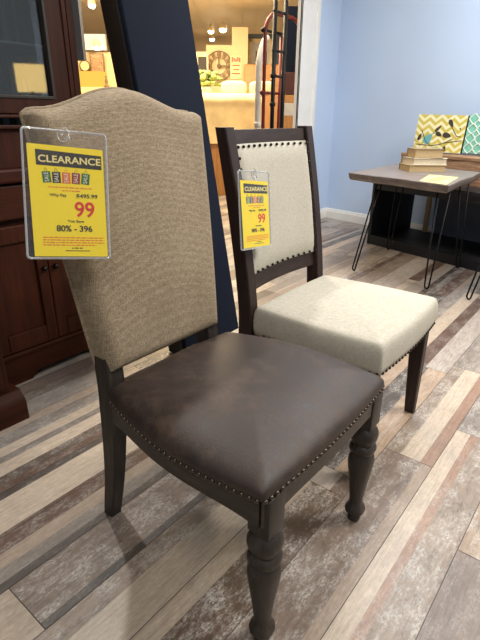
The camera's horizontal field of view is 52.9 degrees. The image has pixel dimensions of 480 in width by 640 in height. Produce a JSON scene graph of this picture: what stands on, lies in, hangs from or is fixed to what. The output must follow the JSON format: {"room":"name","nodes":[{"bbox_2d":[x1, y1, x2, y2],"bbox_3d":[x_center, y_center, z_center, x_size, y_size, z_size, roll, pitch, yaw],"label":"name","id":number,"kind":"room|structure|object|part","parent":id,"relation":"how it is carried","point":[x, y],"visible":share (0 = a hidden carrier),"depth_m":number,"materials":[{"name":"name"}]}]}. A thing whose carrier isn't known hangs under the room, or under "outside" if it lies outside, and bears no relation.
{"room":"store","nodes":[
{"label":"store","id":0,"kind":"room"},
{"bbox_2d":[71,0,86,60],"bbox_3d":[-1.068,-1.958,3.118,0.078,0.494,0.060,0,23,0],"label":"wall","id":1,"kind":"structure","parent":0,"point":[76,4],"depth_m":3.13,"materials":[{"name":"grey paint"}]},
{"bbox_2d":[78,52,116,86],"bbox_3d":[-2.834,-4.009,9.498,1.053,2.216,0.200,0,23,0],"label":"wall","id":2,"kind":"structure","parent":0,"point":[109,70],"depth_m":9.07,"materials":[{"name":"beige paint"}]},
{"bbox_2d":[79,61,89,70],"bbox_3d":[-2.901,-4.753,9.019,0.200,0.200,0.046,0,23,0],"label":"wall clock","id":3,"kind":"object","parent":2,"relation":"attached to","point":[84,65],"visible":0.79,"depth_m":9.00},
{"bbox_2d":[84,34,106,50],"bbox_3d":[-2.654,-5.109,8.871,0.375,0.254,0.100,0,23,0],"label":"wall shelf","id":4,"kind":"object","parent":2,"relation":"attached to","point":[89,38],"visible":0.71,"depth_m":8.82,"materials":[{"name":"white"}]},
{"bbox_2d":[93,39,100,49],"bbox_3d":[-2.606,-5.011,8.771,0.132,0.184,0.129,0,23,0],"label":"spotlight","id":5,"kind":"object","parent":4,"relation":"attached to","point":[96,44],"visible":1,"depth_m":8.73,"materials":[{"name":"white"}]},
{"bbox_2d":[89,53,104,71],"bbox_3d":[-2.661,-4.716,9.018,0.260,0.480,0.034,0,23,0],"label":"framed picture","id":6,"kind":"object","parent":2,"relation":"attached to","point":[97,63],"visible":0.64,"depth_m":8.97},
{"bbox_2d":[84,35,231,51],"bbox_3d":[0.052,-6.318,13.127,18.000,3.700,0.100,0,23,0],"label":"wall","id":7,"kind":"structure","parent":0,"point":[201,42],"depth_m":12.66,"materials":[{"name":"beige paint"}]},
{"bbox_2d":[80,0,297,36],"bbox_3d":[0.944,-5.403,7.813,14.200,0.030,11.400,0,23,0],"label":"ceiling","id":8,"kind":"structure","parent":0,"point":[252,14],"depth_m":10.07,"materials":[{"name":"beige paint"}]},
{"bbox_2d":[88,0,95,8],"bbox_3d":[-2.510,-5.409,8.148,0.132,0.250,0.129,0,23,0],"label":"spotlight","id":9,"kind":"object","parent":8,"relation":"attached to","point":[91,3],"visible":1,"depth_m":8.13,"materials":[{"name":"white"}]},
{"bbox_2d":[208,19,213,33],"bbox_3d":[-0.625,-6.312,10.365,0.132,0.277,0.129,0,23,0],"label":"spotlight","id":10,"kind":"object","parent":8,"relation":"attached to","point":[210,27],"visible":1,"depth_m":10.34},
{"bbox_2d":[209,33,214,40],"bbox_3d":[-0.688,-6.960,11.828,0.132,0.220,0.129,0,23,0],"label":"spotlight","id":11,"kind":"object","parent":8,"relation":"attached to","point":[211,37],"visible":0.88,"depth_m":11.79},
{"bbox_2d":[219,22,226,32],"bbox_3d":[-0.366,-6.322,10.360,0.172,0.253,0.167,0,23,0],"label":"spotlight","id":12,"kind":"object","parent":8,"relation":"attached to","point":[222,27],"visible":1,"depth_m":10.32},
{"bbox_2d":[206,45,231,92],"bbox_3d":[-0.402,-4.236,9.855,0.522,2.395,0.250,0,23,0],"label":"wall","id":13,"kind":"structure","parent":0,"point":[227,49],"depth_m":9.38,"materials":[{"name":"beige paint"}]},
{"bbox_2d":[208,51,229,80],"bbox_3d":[-0.409,-4.940,9.374,0.526,0.526,0.050,0,23,0],"label":"wall clock","id":14,"kind":"object","parent":13,"relation":"attached to","point":[219,65],"visible":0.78,"depth_m":9.34,"materials":[{"name":"brown wood"}]},
{"bbox_2d":[0,195,479,639],"bbox_3d":[-0.441,-2.329,8.415,17.500,0.003,19.357,18,28,35],"label":"floor","id":15,"kind":"structure","parent":0,"point":[171,564],"depth_m":1.43,"materials":[{"name":"wood"}]},
{"bbox_2d":[0,345,29,430],"bbox_3d":[-1.309,-0.016,1.711,0.665,0.922,0.662,18,28,35],"label":"base cabinet","id":16,"kind":"object","parent":15,"relation":"on","point":[13,404],"visible":1,"depth_m":1.87,"materials":[{"name":"brown wood"}]},
{"bbox_3d":[-1.072,0.093,1.543,0.010,0.545,0.550,18,28,35],"label":"door frame","id":17,"kind":"part","parent":16,"relation":"part of","materials":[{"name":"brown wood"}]},
{"bbox_2d":[0,0,88,385],"bbox_3d":[-1.082,-0.797,1.987,0.515,2.150,0.790,18,28,35],"label":"china cabinet","id":18,"kind":"object","parent":15,"relation":"on","point":[40,323],"visible":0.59,"depth_m":2.08,"materials":[{"name":"brown wood"}]},
{"bbox_3d":[-0.917,-0.776,1.836,0.016,0.012,0.765,18,28,35],"label":"moulding","id":19,"kind":"part","parent":18,"relation":"part of","materials":[{"name":"brown wood"}]},
{"bbox_3d":[-0.915,-0.740,1.849,0.022,0.015,0.765,18,28,35],"label":"moulding","id":20,"kind":"part","parent":18,"relation":"part of","materials":[{"name":"brown wood"}]},
{"bbox_2d":[0,167,28,183],"bbox_3d":[-1.039,-0.658,2.115,0.505,0.055,0.634,18,28,35],"label":"countertop","id":21,"kind":"structure","parent":18,"relation":"on","point":[8,175],"depth_m":1.91,"materials":[{"name":"brown wood"}]},
{"bbox_3d":[-0.954,-0.468,1.938,0.034,0.135,0.283,18,28,35],"label":"drawer","id":22,"kind":"part","parent":18,"relation":"part of","materials":[{"name":"brown wood"}]},
{"bbox_2d":[0,40,43,55],"bbox_3d":[-1.084,-1.069,1.859,0.355,0.008,0.705,18,28,35],"label":"shelf","id":23,"kind":"object","parent":18,"relation":"attached to","point":[7,48],"depth_m":2.00,"materials":[{"name":"glass"}]},
{"bbox_3d":[-0.961,-0.133,2.083,0.024,0.545,0.283,18,28,35],"label":"door","id":24,"kind":"part","parent":18,"relation":"part of","materials":[{"name":"brown wood"}]},
{"bbox_3d":[-0.946,-0.129,2.072,0.014,0.545,0.283,18,28,35],"label":"door frame","id":25,"kind":"part","parent":18,"relation":"part of","materials":[{"name":"brown wood"}]},
{"bbox_3d":[-0.927,-1.237,1.650,0.026,0.975,0.700,18,28,35],"label":"glass door","id":26,"kind":"part","parent":18,"relation":"part of","materials":[{"name":"brown wood"}]},
{"bbox_3d":[-1.047,0.041,2.408,0.482,0.020,0.629,18,28,35],"label":"moulding","id":27,"kind":"part","parent":18,"relation":"part of","materials":[{"name":"brown wood"}]},
{"bbox_3d":[-0.823,-0.241,2.155,0.028,0.026,0.026,18,28,35],"label":"door knob","id":28,"kind":"part","parent":18,"relation":"part of","materials":[{"name":"metal"}]},
{"bbox_3d":[-0.767,-0.214,2.279,0.014,0.545,0.283,18,28,35],"label":"door frame","id":29,"kind":"part","parent":18,"relation":"part of","materials":[{"name":"brown wood"}]},
{"bbox_3d":[-0.781,-0.219,2.290,0.024,0.545,0.283,18,28,35],"label":"door","id":30,"kind":"part","parent":18,"relation":"part of","materials":[{"name":"brown wood"}]},
{"bbox_2d":[81,87,102,93],"bbox_3d":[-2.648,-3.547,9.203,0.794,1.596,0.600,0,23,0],"label":"display table","id":31,"kind":"object","parent":15,"relation":"on","point":[83,89],"visible":0.07,"depth_m":8.63,"materials":[{"name":"yellow"}]},
{"bbox_2d":[79,71,106,86],"bbox_3d":[-2.732,-4.433,8.885,0.520,0.260,0.200,0,23,0],"label":"box","id":32,"kind":"object","parent":31,"relation":"on","point":[87,78],"visible":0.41,"depth_m":8.79,"materials":[{"name":"yellow"}]},
{"bbox_2d":[104,75,109,86],"bbox_3d":[-2.427,-4.340,8.760,0.100,0.190,0.098,0,23,0],"label":"figurine","id":33,"kind":"object","parent":31,"relation":"on","point":[106,80],"visible":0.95,"depth_m":8.75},
{"bbox_2d":[100,0,237,352],"bbox_3d":[-0.342,-0.916,2.305,0.550,2.130,0.415,18,28,35],"label":"panel","id":34,"kind":"object","parent":15,"relation":"on","point":[151,43],"visible":0.48,"depth_m":2.20,"materials":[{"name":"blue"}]},
{"bbox_3d":[-0.352,-0.918,2.313,0.106,2.150,0.415,5,20,40],"label":"wood frame","id":35,"kind":"part","parent":34,"relation":"part of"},
{"bbox_2d":[19,87,384,639],"bbox_3d":[-0.047,0.045,1.248,0.718,1.188,0.602,18,28,35],"label":"dining chair","id":36,"kind":"object","parent":15,"relation":"on","point":[245,421],"visible":0.95,"depth_m":1.19,"materials":[{"name":"fabric"}]},
{"bbox_2d":[26,143,107,256],"bbox_3d":[-0.372,-0.269,1.038,0.198,0.276,0.085,-8,24,-20],"label":"price tag","id":37,"kind":"object","parent":36,"relation":"hanging from","point":[67,192],"visible":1,"depth_m":1.04,"materials":[{"name":"paper"}]},
{"bbox_2d":[43,186,103,245],"bbox_3d":[-0.362,-0.224,1.046,0.125,0.125,0.002,-3,5,-22],"label":"print","id":38,"kind":"object","parent":37,"relation":"attached to","point":[48,186],"depth_m":1.04},
{"bbox_3d":[-0.359,0.339,1.371,0.096,0.545,0.064,18,28,35],"label":"leg","id":39,"kind":"part","parent":36,"relation":"part of","materials":[{"name":"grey wood"}]},
{"bbox_3d":[-0.255,-0.253,1.305,0.176,0.676,0.528,18,28,35],"label":"backrest","id":40,"kind":"part","parent":36,"relation":"part of","materials":[{"name":"fabric"}]},
{"bbox_3d":[-0.231,0.159,1.454,0.024,0.076,0.380,18,28,35],"label":"rail","id":41,"kind":"part","parent":36,"relation":"part of","materials":[{"name":"wood"}]},
{"bbox_3d":[-0.151,0.311,1.086,0.503,0.070,0.055,20,30,39],"label":"rail","id":42,"kind":"part","parent":36,"relation":"part of","materials":[{"name":"grey wood"}]},
{"bbox_3d":[-0.117,0.224,1.651,0.096,0.545,0.064,18,28,35],"label":"leg","id":43,"kind":"part","parent":36,"relation":"part of","materials":[{"name":"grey wood"}]},
{"bbox_2d":[108,332,383,501],"bbox_3d":[0.014,0.169,1.246,0.549,0.086,0.593,18,28,35],"label":"seat cushion","id":44,"kind":"object","parent":36,"relation":"on","point":[246,417],"depth_m":1.11,"materials":[{"name":"brown leather"}]},
{"bbox_3d":[0.052,0.538,1.039,0.073,0.442,0.073,18,28,35],"label":"leg","id":45,"kind":"part","parent":36,"relation":"part of","materials":[{"name":"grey wood"}]},
{"bbox_3d":[0.211,0.296,1.128,0.033,0.070,0.546,18,28,35],"label":"rail","id":46,"kind":"part","parent":36,"relation":"part of","materials":[{"name":"grey wood"}]},
{"bbox_3d":[0.347,0.398,1.379,0.073,0.442,0.073,18,28,35],"label":"leg","id":47,"kind":"part","parent":36,"relation":"part of","materials":[{"name":"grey wood"}]},
{"bbox_2d":[202,93,261,194],"bbox_3d":[-0.260,-2.948,8.033,1.206,1.436,1.981,0,23,0],"label":"bed","id":48,"kind":"object","parent":15,"relation":"on","point":[236,110],"visible":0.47,"depth_m":6.99,"materials":[{"name":"beige wood"}]},
{"bbox_2d":[199,70,221,92],"bbox_3d":[-0.532,-3.802,7.727,0.412,0.369,0.512,20,30,38],"label":"flower arrangement","id":49,"kind":"object","parent":48,"relation":"on","point":[207,78],"visible":0.84,"depth_m":7.63,"materials":[{"name":"plant"}]},
{"bbox_3d":[-0.532,-3.690,7.780,0.180,0.120,0.180,0,23,0],"label":"pot","id":50,"kind":"part","parent":49,"relation":"part of","materials":[{"name":"white ceramic"}]},
{"bbox_2d":[202,93,261,143],"bbox_3d":[-0.258,-3.250,7.906,1.206,0.780,1.981,0,23,0],"label":"bedspread","id":51,"kind":"object","parent":48,"relation":"on","point":[236,110],"depth_m":6.98,"materials":[{"name":"beige fabric"}]},
{"bbox_2d":[221,81,246,92],"bbox_3d":[-0.095,-3.626,7.534,0.400,0.200,0.120,0,23,0],"label":"pillow","id":52,"kind":"object","parent":48,"relation":"on","point":[227,86],"visible":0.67,"depth_m":7.48,"materials":[{"name":"white fabric"}]},
{"bbox_2d":[249,81,270,94],"bbox_3d":[0.345,-3.622,7.534,0.400,0.200,0.120,0,23,0],"label":"pillow","id":53,"kind":"object","parent":48,"relation":"on","point":[268,83],"visible":0.44,"depth_m":7.48,"materials":[{"name":"white fabric"}]},
{"bbox_2d":[243,64,278,128],"bbox_3d":[0.420,-3.925,9.576,0.720,2.050,0.100,0,23,0],"label":"headboard","id":54,"kind":"object","parent":15,"relation":"on","point":[249,69],"visible":0.19,"depth_m":9.25,"materials":[{"name":"orange wood"}]},
{"bbox_2d":[254,35,269,128],"bbox_3d":[0.215,-2.120,5.441,0.200,1.929,0.264,18,28,35],"label":"pole","id":55,"kind":"object","parent":15,"relation":"on","point":[257,124],"visible":0.52,"depth_m":5.21,"materials":[{"name":"white metal"}]},
{"bbox_2d":[260,12,297,128],"bbox_3d":[0.419,-2.237,5.477,0.280,2.119,0.789,18,28,35],"label":"hand truck","id":56,"kind":"object","parent":15,"relation":"on","point":[264,29],"visible":0.44,"depth_m":5.09,"materials":[{"name":"red metal"}]},
{"bbox_2d":[270,0,288,127],"bbox_3d":[0.393,-2.160,4.970,0.180,2.370,0.310,18,28,35],"label":"ladder","id":57,"kind":"object","parent":15,"relation":"on","point":[283,51],"visible":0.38,"depth_m":4.79,"materials":[{"name":"black metal"}]},
{"bbox_2d":[284,116,292,127],"bbox_3d":[0.712,-2.183,6.619,0.305,1.138,0.500,0,23,0],"label":"wooden crate","id":58,"kind":"object","parent":15,"relation":"on","point":[288,120],"visible":0.07,"depth_m":6.20,"materials":[{"name":"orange wood"}]},
{"bbox_2d":[284,103,293,115],"bbox_3d":[0.695,-2.768,6.346,0.268,0.152,0.450,0,23,0],"label":"carton","id":59,"kind":"object","parent":58,"relation":"on","point":[288,107],"visible":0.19,"depth_m":6.14,"materials":[{"name":"white cardboard"}]},
{"bbox_2d":[285,95,293,102],"bbox_3d":[0.696,-2.880,6.299,0.268,0.092,0.450,0,23,0],"label":"carton","id":60,"kind":"object","parent":59,"relation":"on","point":[288,98],"visible":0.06,"depth_m":6.09,"materials":[{"name":"orange cardboard"}]},
{"bbox_2d":[285,72,294,94],"bbox_3d":[0.697,-3.041,6.231,0.268,0.258,0.450,0,23,0],"label":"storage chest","id":61,"kind":"object","parent":60,"relation":"on","point":[290,76],"visible":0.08,"depth_m":6.02,"materials":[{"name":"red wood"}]},
{"bbox_2d":[286,6,297,71],"bbox_3d":[0.701,-3.481,6.046,0.268,0.696,0.450,0,23,0],"label":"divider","id":62,"kind":"object","parent":61,"relation":"on","point":[292,10],"visible":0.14,"depth_m":5.84,"materials":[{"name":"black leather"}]},
{"bbox_2d":[215,126,437,413],"bbox_3d":[0.335,-0.117,1.766,0.663,1.090,0.554,17,28,34],"label":"dining chair","id":63,"kind":"object","parent":15,"relation":"on","point":[368,327],"visible":0.89,"depth_m":1.70,"materials":[{"name":"beige fabric"}]},
{"bbox_3d":[-0.009,-0.101,1.721,0.150,1.090,0.057,17,28,34],"label":"post","id":64,"kind":"part","parent":63,"relation":"part of","materials":[{"name":"brown wood"}]},
{"bbox_2d":[240,180,269,248],"bbox_3d":[0.050,-0.358,1.572,0.041,0.262,0.199,17,28,34],"label":"price tag","id":65,"kind":"object","parent":63,"relation":"hanging from","point":[254,194],"visible":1,"depth_m":1.57,"materials":[{"name":"paper"}]},
{"bbox_2d":[247,205,268,241],"bbox_3d":[0.058,-0.320,1.589,0.002,0.113,0.126,7,16,37],"label":"print","id":66,"kind":"object","parent":65,"relation":"attached to","point":[252,205],"depth_m":1.59},
{"bbox_3d":[0.097,-0.662,1.732,0.059,0.046,0.480,17,28,34],"label":"rail","id":67,"kind":"part","parent":63,"relation":"part of","materials":[{"name":"brown wood"}]},
{"bbox_3d":[0.157,-0.200,1.873,0.055,0.058,0.456,17,28,34],"label":"rail","id":68,"kind":"part","parent":63,"relation":"part of","materials":[{"name":"brown wood"}]},
{"bbox_3d":[0.288,-0.248,2.076,0.150,1.090,0.057,17,28,34],"label":"post","id":69,"kind":"part","parent":63,"relation":"part of","materials":[{"name":"brown wood"}]},
{"bbox_2d":[253,275,437,375],"bbox_3d":[0.393,-0.022,1.758,0.509,0.122,0.547,17,28,34],"label":"seat cushion","id":70,"kind":"object","parent":63,"relation":"on","point":[368,327],"depth_m":1.62,"materials":[{"name":"beige fabric"}]},
{"bbox_3d":[0.694,0.191,1.923,0.060,0.406,0.057,17,28,34],"label":"leg","id":71,"kind":"part","parent":63,"relation":"part of","materials":[{"name":"brown wood"}]},
{"bbox_2d":[349,164,479,288],"bbox_3d":[1.353,-0.781,3.814,0.841,0.740,1.260,18,28,35],"label":"end table","id":72,"kind":"object","parent":15,"relation":"on","point":[389,174],"visible":0.91,"depth_m":3.52,"materials":[{"name":"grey wood"}]},
{"bbox_3d":[0.975,-0.713,3.703,0.157,0.696,0.062,-5,23,-12],"label":"leg","id":73,"kind":"part","parent":72,"relation":"part of","materials":[{"name":"black metal"}]},
{"bbox_3d":[1.359,-0.934,4.234,0.053,0.696,0.210,0,23,-2],"label":"leg","id":74,"kind":"part","parent":72,"relation":"part of","materials":[{"name":"black metal"}]},
{"bbox_2d":[399,163,446,171],"bbox_3d":[1.439,-1.207,3.810,0.295,0.050,0.210,-1,23,-4],"label":"book","id":75,"kind":"object","parent":72,"relation":"on","point":[402,166],"visible":0.81,"depth_m":3.72,"materials":[{"name":"beige paper"}]},
{"bbox_2d":[402,156,447,164],"bbox_3d":[1.450,-1.251,3.787,0.275,0.050,0.200,-2,23,-6],"label":"book","id":76,"kind":"object","parent":75,"relation":"on","point":[407,160],"visible":0.82,"depth_m":3.71,"materials":[{"name":"beige paper"}]},
{"bbox_2d":[406,148,444,157],"bbox_3d":[1.440,-1.300,3.749,0.225,0.068,0.170,-1,23,-3],"label":"book","id":77,"kind":"object","parent":76,"relation":"on","point":[411,152],"visible":1,"depth_m":3.68,"materials":[{"name":"beige paper"}]},
{"bbox_3d":[1.337,-0.547,3.316,0.046,0.695,0.105,-15,27,-33],"label":"leg","id":78,"kind":"part","parent":72,"relation":"part of","materials":[{"name":"black metal"}]},
{"bbox_2d":[420,175,457,184],"bbox_3d":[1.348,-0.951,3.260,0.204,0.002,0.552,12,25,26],"label":"sheet","id":79,"kind":"object","parent":72,"relation":"on","point":[437,179],"visible":1,"depth_m":3.25,"materials":[{"name":"yellow paper"}]},
{"bbox_3d":[1.727,-0.733,3.765,0.118,0.696,0.088,-11,26,-26],"label":"leg","id":80,"kind":"part","parent":72,"relation":"part of","materials":[{"name":"black metal"}]},
{"bbox_2d":[367,183,479,271],"bbox_3d":[1.919,-0.850,4.169,0.630,0.600,1.530,-15,27,-32],"label":"console table","id":81,"kind":"object","parent":15,"relation":"on","point":[405,239],"visible":0.73,"depth_m":4.47,"materials":[{"name":"black paint"}]},
{"bbox_3d":[1.492,-1.070,4.729,0.610,0.565,0.035,-15,27,-32],"label":"panel","id":82,"kind":"part","parent":81,"relation":"part of","materials":[{"name":"black paint"}]},
{"bbox_3d":[1.681,-1.009,3.925,0.030,0.050,1.500,-15,27,-32],"label":"rail","id":83,"kind":"part","parent":81,"relation":"part of","materials":[{"name":"black paint"}]},
{"bbox_2d":[373,228,479,259],"bbox_3d":[1.914,-0.635,4.264,0.590,0.040,1.460,-15,27,-32],"label":"shelf","id":84,"kind":"object","parent":81,"relation":"attached to","point":[411,240],"depth_m":4.38,"materials":[{"name":"black paint"}]},
{"bbox_2d":[401,152,479,186],"bbox_3d":[1.999,-1.266,4.093,0.271,0.228,1.362,-15,27,-32],"label":"chest","id":85,"kind":"object","parent":81,"relation":"on","point":[454,161],"visible":0.18,"depth_m":4.05,"materials":[{"name":"brown wood"}]},
{"bbox_3d":[2.002,-1.357,4.057,0.264,0.033,1.362,-15,27,-32],"label":"chest lid","id":86,"kind":"part","parent":85,"relation":"part of","materials":[{"name":"brown wood"}]},
{"bbox_2d":[413,114,469,153],"bbox_3d":[1.806,-1.682,4.350,0.062,0.322,0.455,-20,30,-40],"label":"painting","id":87,"kind":"object","parent":85,"relation":"on","point":[447,132],"visible":0.88,"depth_m":4.32,"materials":[{"name":"fabric"}]},
{"bbox_2d":[462,113,479,154],"bbox_3d":[2.133,-1.551,4.036,0.067,0.336,0.474,-20,30,-40],"label":"painting","id":88,"kind":"object","parent":85,"relation":"on","point":[472,138],"visible":1,"depth_m":4.14,"materials":[{"name":"fabric"}]},
{"bbox_3d":[2.238,-0.892,4.211,0.015,0.480,1.150,-15,27,-32],"label":"panel","id":89,"kind":"part","parent":81,"relation":"part of","materials":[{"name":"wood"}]},
{"bbox_2d":[466,262,479,299],"bbox_3d":[1.989,-0.403,3.000,0.553,0.685,0.927,-18,29,-37],"label":"end table","id":90,"kind":"object","parent":15,"relation":"on","point":[478,279],"visible":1,"depth_m":3.19,"materials":[{"name":"black metal"}]},
{"bbox_2d":[232,27,247,80],"bbox_3d":[-0.008,-4.394,9.868,0.304,2.682,0.600,0,23,0],"label":"wall column","id":91,"kind":"structure","parent":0,"point":[239,34],"depth_m":9.18,"materials":[{"name":"beige paint"}]},
{"bbox_2d":[230,56,241,78],"bbox_3d":[-0.078,-4.886,9.320,0.220,0.400,0.010,0,23,0],"label":"sale sign","id":92,"kind":"object","parent":91,"relation":"attached to","point":[235,61],"visible":1,"depth_m":9.32,"materials":[{"name":"paper"}]},
{"bbox_2d":[248,34,282,103],"bbox_3d":[0.700,-4.577,10.332,1.178,2.669,0.200,0,23,0],"label":"wall","id":93,"kind":"structure","parent":0,"point":[250,36],"depth_m":9.75,"materials":[{"name":"paint"}]},
{"bbox_2d":[248,39,271,63],"bbox_3d":[0.430,-5.262,9.865,0.520,0.860,0.030,0,23,0],"label":"framed picture","id":94,"kind":"object","parent":93,"relation":"attached to","point":[254,44],"visible":0.29,"depth_m":9.78},
{"bbox_2d":[252,43,270,63],"bbox_3d":[0.430,-5.264,9.872,0.380,0.720,0.015,0,23,0],"label":"print","id":95,"kind":"object","parent":94,"relation":"attached to","point":[255,46],"depth_m":9.79},
{"bbox_2d":[313,0,341,208],"bbox_3d":[0.850,-2.598,5.079,0.030,3.100,0.900,18,28,35],"label":"wall","id":96,"kind":"structure","parent":0,"point":[331,10],"depth_m":5.21,"materials":[{"name":"blue paint"}]},
{"bbox_2d":[293,0,321,133],"bbox_3d":[0.669,-2.282,4.944,0.050,2.620,0.332,19,29,37],"label":"trim","id":97,"kind":"structure","parent":96,"relation":"attached to","point":[309,11],"depth_m":4.79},
{"bbox_2d":[320,208,326,218],"bbox_3d":[0.915,-1.244,5.711,0.018,0.115,0.464,18,28,35],"label":"baseboard","id":98,"kind":"structure","parent":96,"relation":"attached to","point":[323,212],"depth_m":5.81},
{"bbox_2d":[327,0,479,225],"bbox_3d":[2.949,-1.841,3.322,0.222,3.100,5.907,-17,28,-36],"label":"wall","id":99,"kind":"structure","parent":0,"point":[399,61],"depth_m":4.84,"materials":[{"name":"blue paint"}]},
{"bbox_2d":[326,207,433,231],"bbox_3d":[2.873,-0.423,3.799,0.231,0.115,5.811,-18,29,-37],"label":"baseboard","id":100,"kind":"structure","parent":99,"relation":"attached to","point":[354,217],"depth_m":5.60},
{"bbox_3d":[-0.815,-4.018,9.649,0.282,2.147,0.200,0,23,0],"label":"wall niche","id":101,"kind":"object","parent":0,"visible":0},
{"bbox_2d":[196,52,207,69],"bbox_3d":[-0.720,-4.845,9.119,0.240,0.400,0.035,0,23,0],"label":"framed picture","id":102,"kind":"object","parent":101,"relation":"attached to","point":[202,57],"visible":0.54,"depth_m":9.08},
{"bbox_2d":[198,57,206,69],"bbox_3d":[-0.710,-4.839,9.105,0.160,0.240,0.005,0,23,0],"label":"print","id":103,"kind":"object","parent":102,"relation":"attached to","point":[202,61],"depth_m":9.10}
]}

